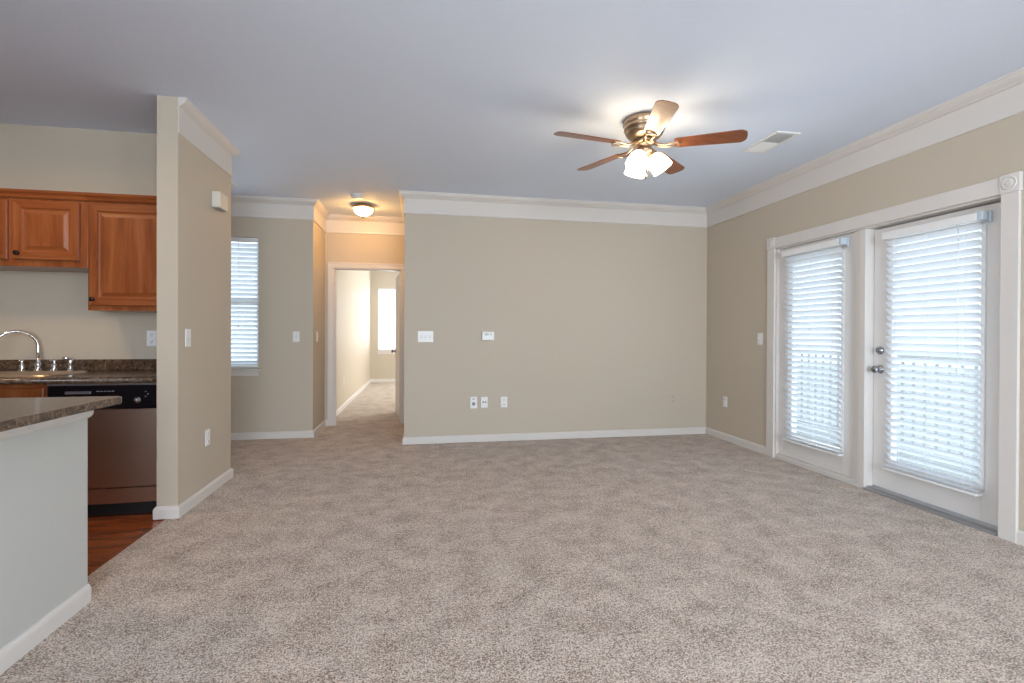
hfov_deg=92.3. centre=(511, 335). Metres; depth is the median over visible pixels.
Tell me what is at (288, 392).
wall
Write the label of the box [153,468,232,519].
baseboard
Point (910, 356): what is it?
balcony railing
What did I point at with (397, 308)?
door
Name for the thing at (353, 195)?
smoke detector
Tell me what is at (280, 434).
baseboard
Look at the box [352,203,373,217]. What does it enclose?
ceiling light
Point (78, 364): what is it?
backsplash
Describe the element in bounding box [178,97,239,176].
trim
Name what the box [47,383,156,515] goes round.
dishwasher
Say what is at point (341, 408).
baseboard
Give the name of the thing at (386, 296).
blind
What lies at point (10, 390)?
base cabinet
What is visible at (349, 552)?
floor
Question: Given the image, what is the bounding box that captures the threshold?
[863,485,997,535]
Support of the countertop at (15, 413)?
on the cabinet
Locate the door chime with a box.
[212,191,227,211]
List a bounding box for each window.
[231,243,260,375]
[377,290,394,353]
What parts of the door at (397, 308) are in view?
panel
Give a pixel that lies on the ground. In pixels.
(907, 370)
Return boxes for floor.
[0,382,1023,682]
[796,425,978,483]
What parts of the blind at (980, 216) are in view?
ladder cord, ladder cord, head rail, rail, pull cord, ladder cord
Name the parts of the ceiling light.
lamp shade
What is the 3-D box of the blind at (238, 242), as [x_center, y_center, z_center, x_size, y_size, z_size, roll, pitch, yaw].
[-3.299,-0.374,5.469,0.901,1.455,0.072,0,0,-11]
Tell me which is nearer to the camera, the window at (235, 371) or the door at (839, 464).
the door at (839, 464)
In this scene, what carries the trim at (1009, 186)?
attached to the wall at (736, 366)
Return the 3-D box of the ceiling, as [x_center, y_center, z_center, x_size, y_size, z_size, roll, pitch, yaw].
[-1.172,-1.594,3.718,8.046,0.120,17.257,0,0,-11]
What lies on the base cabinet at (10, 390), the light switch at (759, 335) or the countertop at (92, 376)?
the countertop at (92, 376)
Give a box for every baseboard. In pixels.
[0,583,90,674]
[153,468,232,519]
[231,420,326,439]
[336,379,394,415]
[402,427,765,454]
[1017,530,1023,545]
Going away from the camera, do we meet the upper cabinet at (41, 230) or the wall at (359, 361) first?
the upper cabinet at (41, 230)
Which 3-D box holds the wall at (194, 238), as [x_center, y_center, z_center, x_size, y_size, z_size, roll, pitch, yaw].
[-3.594,-0.187,3.364,2.763,2.710,0.903,0,0,-11]
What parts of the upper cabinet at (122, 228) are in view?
crown moulding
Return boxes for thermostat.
[482,332,493,339]
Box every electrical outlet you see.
[147,331,156,345]
[205,429,209,445]
[501,397,506,406]
[670,394,674,403]
[723,396,726,406]
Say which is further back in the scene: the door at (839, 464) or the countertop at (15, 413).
the door at (839, 464)
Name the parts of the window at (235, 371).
sill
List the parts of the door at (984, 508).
knob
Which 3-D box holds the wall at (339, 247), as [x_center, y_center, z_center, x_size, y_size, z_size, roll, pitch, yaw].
[-0.838,-0.193,6.675,4.007,2.710,0.120,0,0,-11]
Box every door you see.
[391,273,399,417]
[779,233,853,476]
[871,202,1000,525]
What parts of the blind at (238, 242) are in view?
pull cord, rail, head rail, ladder cord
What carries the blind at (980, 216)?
attached to the door at (984, 508)
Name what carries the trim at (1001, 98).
attached to the wall at (595, 326)
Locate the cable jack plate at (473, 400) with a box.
[470,397,476,408]
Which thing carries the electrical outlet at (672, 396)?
attached to the wall at (595, 326)
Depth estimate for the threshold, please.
3.31 m
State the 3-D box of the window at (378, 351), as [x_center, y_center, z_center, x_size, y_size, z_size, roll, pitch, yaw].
[-2.816,-0.356,12.097,0.962,1.606,0.165,0,0,-11]
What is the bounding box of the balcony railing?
[796,349,979,458]
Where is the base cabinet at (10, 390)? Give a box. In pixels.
[0,384,47,397]
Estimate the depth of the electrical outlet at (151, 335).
3.75 m
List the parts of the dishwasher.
control panel, door, access panel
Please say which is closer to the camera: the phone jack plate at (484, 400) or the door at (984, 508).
the door at (984, 508)
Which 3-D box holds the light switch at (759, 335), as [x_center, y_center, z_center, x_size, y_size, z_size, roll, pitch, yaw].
[2.515,0.033,5.002,0.018,0.118,0.072,0,0,-11]
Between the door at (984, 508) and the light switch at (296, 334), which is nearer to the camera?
the door at (984, 508)
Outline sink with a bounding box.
[0,370,87,376]
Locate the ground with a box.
[796,360,979,466]
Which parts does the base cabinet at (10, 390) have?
false drawer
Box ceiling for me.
[0,0,1023,216]
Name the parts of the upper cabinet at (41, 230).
door, crown moulding, door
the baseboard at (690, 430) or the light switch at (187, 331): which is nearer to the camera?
the light switch at (187, 331)
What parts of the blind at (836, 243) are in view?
ladder cord, ladder cord, head rail, rail, ladder cord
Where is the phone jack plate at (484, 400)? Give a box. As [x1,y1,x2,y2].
[481,397,487,407]
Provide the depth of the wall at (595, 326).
5.59 m
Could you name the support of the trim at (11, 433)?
attached to the wall at (44, 473)
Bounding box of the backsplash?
[0,359,156,370]
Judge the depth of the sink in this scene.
3.46 m
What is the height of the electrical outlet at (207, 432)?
0.118 m
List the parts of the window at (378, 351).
sill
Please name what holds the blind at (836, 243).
attached to the door at (839, 464)
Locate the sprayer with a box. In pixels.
[62,357,74,370]
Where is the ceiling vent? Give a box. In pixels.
[742,131,800,152]
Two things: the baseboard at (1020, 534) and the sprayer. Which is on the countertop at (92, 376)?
the sprayer
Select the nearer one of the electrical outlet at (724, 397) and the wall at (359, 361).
the electrical outlet at (724, 397)
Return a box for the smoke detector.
[350,193,362,198]
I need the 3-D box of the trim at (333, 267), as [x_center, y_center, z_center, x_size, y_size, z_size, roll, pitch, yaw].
[-1.892,0.107,6.470,0.990,2.104,0.141,0,0,-11]
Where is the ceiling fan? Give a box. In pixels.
[554,100,747,178]
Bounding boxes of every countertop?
[0,370,156,384]
[0,396,121,431]
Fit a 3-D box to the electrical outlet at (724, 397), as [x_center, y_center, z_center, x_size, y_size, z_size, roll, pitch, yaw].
[2.411,0.747,5.569,0.010,0.118,0.072,0,0,-11]
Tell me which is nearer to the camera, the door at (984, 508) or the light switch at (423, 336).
the door at (984, 508)
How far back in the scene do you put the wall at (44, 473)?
1.93 m
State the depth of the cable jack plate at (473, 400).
5.41 m
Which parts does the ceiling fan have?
blade, blade, lamp shade, lamp shade, light bulb, lamp shade, blade, blade, blade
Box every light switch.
[185,329,190,346]
[293,331,299,341]
[418,331,432,341]
[757,333,762,344]
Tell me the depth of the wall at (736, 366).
4.91 m
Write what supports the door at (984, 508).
in the wall at (736, 366)
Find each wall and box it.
[0,95,230,506]
[0,418,87,648]
[231,217,324,432]
[325,233,404,419]
[336,270,399,409]
[404,214,706,436]
[706,112,1023,530]
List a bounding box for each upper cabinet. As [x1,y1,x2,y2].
[0,188,87,272]
[85,192,156,312]
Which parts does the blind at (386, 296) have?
head rail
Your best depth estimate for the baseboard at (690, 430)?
5.55 m
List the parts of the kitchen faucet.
spout, handle, spout, handle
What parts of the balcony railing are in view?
rail, rail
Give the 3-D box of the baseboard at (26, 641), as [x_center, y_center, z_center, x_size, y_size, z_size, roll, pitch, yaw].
[-1.732,1.148,1.061,0.135,0.078,2.307,0,0,-11]
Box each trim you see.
[0,410,93,439]
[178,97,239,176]
[231,67,1023,235]
[327,262,403,425]
[766,171,1022,542]
[775,195,1000,488]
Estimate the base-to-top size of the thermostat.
0.096 m
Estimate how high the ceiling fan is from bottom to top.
0.435 m
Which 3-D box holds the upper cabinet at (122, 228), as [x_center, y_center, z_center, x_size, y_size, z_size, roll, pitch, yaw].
[-2.660,-0.579,3.587,0.600,0.806,0.367,0,0,-11]
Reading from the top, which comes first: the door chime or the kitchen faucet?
the door chime
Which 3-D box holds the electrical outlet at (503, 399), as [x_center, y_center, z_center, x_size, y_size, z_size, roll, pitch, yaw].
[-0.088,0.740,5.489,0.072,0.118,0.010,0,0,-11]
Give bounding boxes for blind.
[231,237,258,366]
[378,288,395,349]
[782,237,848,455]
[882,210,991,496]
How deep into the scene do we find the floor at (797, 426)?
4.83 m
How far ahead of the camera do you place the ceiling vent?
3.84 m
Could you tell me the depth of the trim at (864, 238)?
3.85 m
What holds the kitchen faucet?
on the countertop at (92, 376)
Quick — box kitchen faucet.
[0,330,58,370]
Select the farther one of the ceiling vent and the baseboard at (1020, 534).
the ceiling vent

